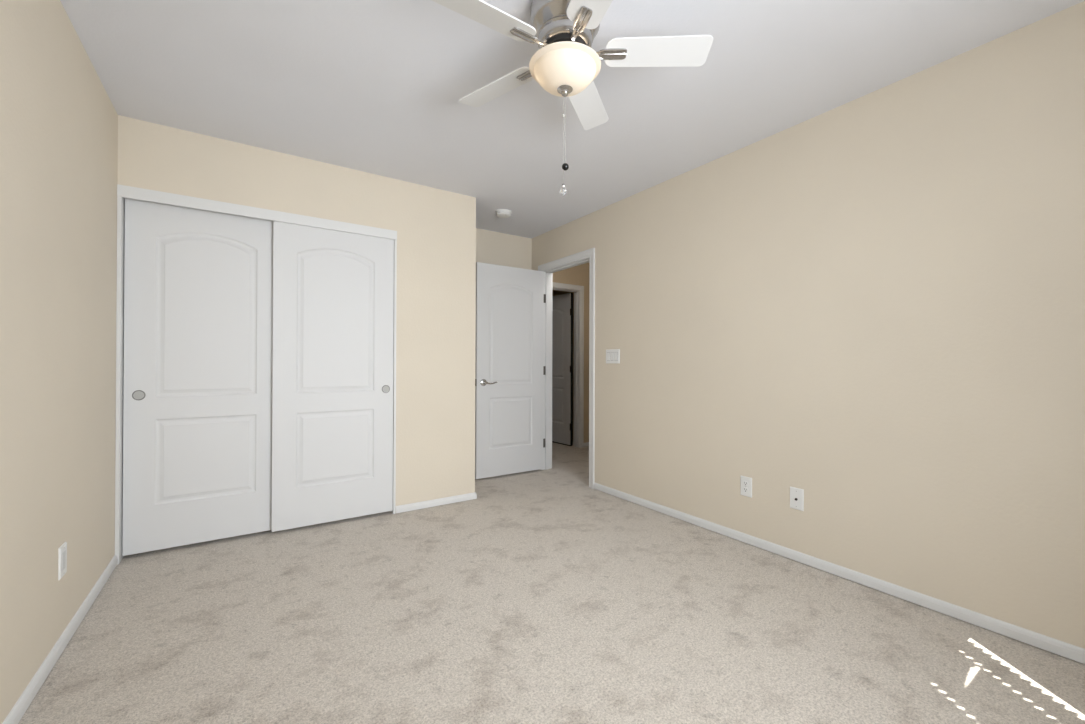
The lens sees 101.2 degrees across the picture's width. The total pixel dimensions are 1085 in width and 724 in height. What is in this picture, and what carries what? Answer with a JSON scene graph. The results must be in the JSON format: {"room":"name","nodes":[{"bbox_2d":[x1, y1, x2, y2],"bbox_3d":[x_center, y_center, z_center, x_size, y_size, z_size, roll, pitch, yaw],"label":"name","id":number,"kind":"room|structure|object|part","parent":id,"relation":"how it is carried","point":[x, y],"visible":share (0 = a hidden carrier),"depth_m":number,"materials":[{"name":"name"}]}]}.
{"room":"empty bedroom","nodes":[
{"label":"empty bedroom","id":0,"kind":"room"},
{"bbox_2d":[0,0,117,723],"bbox_3d":[-1.448,-0.124,1.032,0.120,2.426,4.888,0,0,-34],"label":"wall","id":1,"kind":"structure","parent":0,"point":[59,121],"depth_m":1.58,"materials":[{"name":"beige paint"}]},
{"bbox_2d":[2,555,116,723],"bbox_3d":[-1.204,1.058,0.777,0.012,0.051,3.894,0,0,-34],"label":"baseboard","id":2,"kind":"structure","parent":1,"relation":"attached to","point":[17,712],"depth_m":1.61,"materials":[{"name":"white paint"}]},
{"bbox_2d":[58,542,66,579],"bbox_3d":[-1.820,0.754,1.690,0.007,0.119,0.074,0,0,-34],"label":"wall plate","id":3,"kind":"object","parent":1,"relation":"attached to","point":[62,550],"visible":1,"depth_m":1.68,"materials":[{"name":"white plastic"}]},
{"bbox_2d":[117,115,475,513],"bbox_3d":[-1.623,-0.116,3.296,2.118,2.426,0.736,0,0,-34],"label":"wall","id":4,"kind":"structure","parent":0,"point":[435,228],"depth_m":3.28,"materials":[{"name":"beige paint"}]},
{"bbox_2d":[122,198,272,555],"bbox_3d":[-2.004,0.064,2.675,0.750,2.010,0.038,0,0,-34],"label":"door","id":5,"kind":"structure","parent":4,"relation":"in","point":[197,395],"depth_m":2.63,"materials":[{"name":"white paint"}]},
{"bbox_3d":[-2.254,0.186,2.486,0.057,0.057,0.004,0,0,-34],"label":"finger pull","id":6,"kind":"part","parent":5,"relation":"part of","materials":[{"name":"silver metal"}]},
{"bbox_3d":[-2.254,0.186,2.487,0.048,0.048,0.001,0,0,-34],"label":"dish","id":7,"kind":"part","parent":5,"relation":"part of","materials":[{"name":"grey"}]},
{"bbox_2d":[115,184,396,564],"bbox_3d":[-1.708,0.071,2.858,1.488,2.048,0.125,0,0,-34],"label":"door frame","id":8,"kind":"structure","parent":4,"relation":"attached to","point":[123,191],"depth_m":2.49,"materials":[{"name":"white paint"}]},
{"bbox_2d":[271,221,393,531],"bbox_3d":[-1.400,0.068,3.029,0.748,2.010,0.038,0,0,-34],"label":"door","id":9,"kind":"structure","parent":4,"relation":"in","point":[333,291],"depth_m":3.00,"materials":[{"name":"white paint"}]},
{"bbox_3d":[-1.123,0.194,3.195,0.048,0.048,0.001,0,0,-34],"label":"dish","id":10,"kind":"part","parent":9,"relation":"part of","materials":[{"name":"grey"}]},
{"bbox_2d":[395,492,476,512],"bbox_3d":[-0.963,1.071,3.649,0.641,0.051,0.612,0,0,-34],"label":"baseboard","id":11,"kind":"structure","parent":4,"relation":"attached to","point":[470,496],"depth_m":3.38,"materials":[{"name":"white paint"}]},
{"bbox_2d":[476,228,531,269],"bbox_3d":[-1.441,-0.113,3.922,3.119,2.426,0.100,0,0,-34],"label":"wall","id":12,"kind":"structure","parent":0,"point":[492,247],"depth_m":4.56,"materials":[{"name":"beige paint"}]},
{"bbox_2d":[18,441,1084,723],"bbox_3d":[-0.364,1.127,3.485,4.670,0.050,7.752,0,0,-34],"label":"floor","id":13,"kind":"structure","parent":0,"point":[547,596],"depth_m":1.77,"materials":[{"name":"carpet"}]},
{"bbox_2d":[553,263,589,446],"bbox_3d":[0.153,-0.101,5.645,1.211,2.426,0.110,0,0,-34],"label":"wall","id":14,"kind":"structure","parent":0,"point":[580,274],"depth_m":5.86,"materials":[{"name":"paint"}]},
{"bbox_2d":[552,293,572,445],"bbox_3d":[0.161,0.098,6.190,0.038,2.028,0.784,0,0,-37],"label":"door","id":15,"kind":"structure","parent":14,"relation":"in","point":[562,316],"depth_m":6.02,"materials":[{"name":"white paint"}]},
{"bbox_2d":[553,282,583,447],"bbox_3d":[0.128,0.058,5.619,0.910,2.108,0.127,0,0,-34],"label":"door frame","id":16,"kind":"structure","parent":14,"relation":"attached to","point":[555,285],"depth_m":5.81,"materials":[{"name":"white paint"}]},
{"bbox_2d":[60,0,1084,262],"bbox_3d":[-0.357,-1.349,3.495,4.670,0.050,7.752,0,0,-34],"label":"ceiling","id":17,"kind":"structure","parent":0,"point":[376,87],"depth_m":2.09,"materials":[{"name":"white paint"}]},
{"bbox_2d":[496,209,511,217],"bbox_3d":[-0.342,-1.300,3.916,0.142,0.044,0.142,0,0,-34],"label":"smoke detector","id":18,"kind":"object","parent":17,"relation":"attached to","point":[502,213],"visible":1,"depth_m":3.87,"materials":[{"name":"white plastic"}]},
{"bbox_2d":[432,0,712,195],"bbox_3d":[0.054,-0.975,1.643,0.992,0.709,1.040,0,0,-34],"label":"ceiling fan","id":19,"kind":"object","parent":17,"relation":"hanging from","point":[565,64],"visible":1,"depth_m":1.61,"materials":[{"name":"silver metal"}]},
{"bbox_3d":[-0.198,-1.154,1.473,0.383,0.006,0.125,0,13,-34],"label":"blade","id":20,"kind":"part","parent":19,"relation":"part of","materials":[{"name":"white wood"}]},
{"bbox_3d":[-0.186,-1.152,1.874,0.383,0.006,0.125,0,13,38],"label":"blade","id":21,"kind":"part","parent":19,"relation":"part of","materials":[{"name":"white wood"}]},
{"bbox_3d":[0.078,-0.830,1.664,0.003,0.329,0.002,0,0,-34],"label":"pull chain","id":22,"kind":"part","parent":19,"relation":"part of","materials":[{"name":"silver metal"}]},
{"bbox_3d":[0.084,-1.061,1.665,0.268,0.090,0.268,0,0,-34],"label":"lamp shade","id":23,"kind":"part","parent":19,"relation":"part of","materials":[{"name":"white glass"}]},
{"bbox_3d":[0.086,-0.867,1.666,0.003,0.255,0.002,0,0,-34],"label":"pull chain","id":24,"kind":"part","parent":19,"relation":"part of","materials":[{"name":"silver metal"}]},
{"bbox_3d":[0.200,-1.151,1.986,0.125,0.006,0.383,-14,-5,19],"label":"blade","id":25,"kind":"part","parent":19,"relation":"part of","materials":[{"name":"white wood"}]},
{"bbox_3d":[0.180,-1.153,1.337,0.125,0.006,0.383,14,-4,-16],"label":"blade","id":26,"kind":"part","parent":19,"relation":"part of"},
{"bbox_3d":[0.425,-1.151,1.655,0.383,0.006,0.125,0,-14,2],"label":"blade","id":27,"kind":"part","parent":19,"relation":"part of","materials":[{"name":"white wood"}]},
{"bbox_2d":[532,1,1084,648],"bbox_3d":[1.118,-0.108,3.021,0.120,2.426,5.322,0,0,-34],"label":"wall","id":28,"kind":"structure","parent":0,"point":[871,305],"depth_m":2.13,"materials":[{"name":"beige paint"}]},
{"bbox_2d":[475,262,545,478],"bbox_3d":[-0.294,0.081,4.355,0.804,2.010,0.147,0,0,-34],"label":"door","id":29,"kind":"structure","parent":28,"relation":"in","point":[509,338],"depth_m":4.31,"materials":[{"name":"white paint"}]},
{"bbox_3d":[-0.499,0.192,4.162,0.156,0.066,0.056,0,0,-34],"label":"lever handle","id":30,"kind":"part","parent":29,"relation":"part of","materials":[{"name":"silver metal"}]},
{"bbox_2d":[538,248,594,488],"bbox_3d":[0.258,0.054,4.296,0.153,2.106,0.890,0,0,-34],"label":"door frame","id":31,"kind":"structure","parent":28,"relation":"attached to","point":[547,347],"depth_m":4.42,"materials":[{"name":"white paint"}]},
{"bbox_2d":[606,349,619,362],"bbox_3d":[0.580,-0.046,3.700,0.012,0.117,0.165,0,0,-34],"label":"light switch","id":32,"kind":"object","parent":28,"relation":"attached to","point":[612,355],"visible":1,"depth_m":3.69,"materials":[{"name":"white plastic"}]},
{"bbox_2d":[740,475,751,497],"bbox_3d":[1.240,0.760,2.716,0.009,0.119,0.074,0,0,-34],"label":"wall outlet","id":33,"kind":"object","parent":28,"relation":"attached to","point":[745,482],"visible":1,"depth_m":2.71,"materials":[{"name":"white plastic"}]},
{"bbox_2d":[790,487,803,510],"bbox_3d":[1.404,0.758,2.466,0.016,0.119,0.074,0,0,-34],"label":"cable wall plate","id":34,"kind":"object","parent":28,"relation":"attached to","point":[796,494],"visible":1,"depth_m":2.46,"materials":[{"name":"white plastic"}]},
{"bbox_2d":[593,482,1084,663],"bbox_3d":[1.452,1.074,2.396,0.012,0.051,3.589,0,0,-34],"label":"baseboard","id":35,"kind":"structure","parent":28,"relation":"attached to","point":[1061,648],"depth_m":2.11,"materials":[{"name":"white paint"}]}
]}

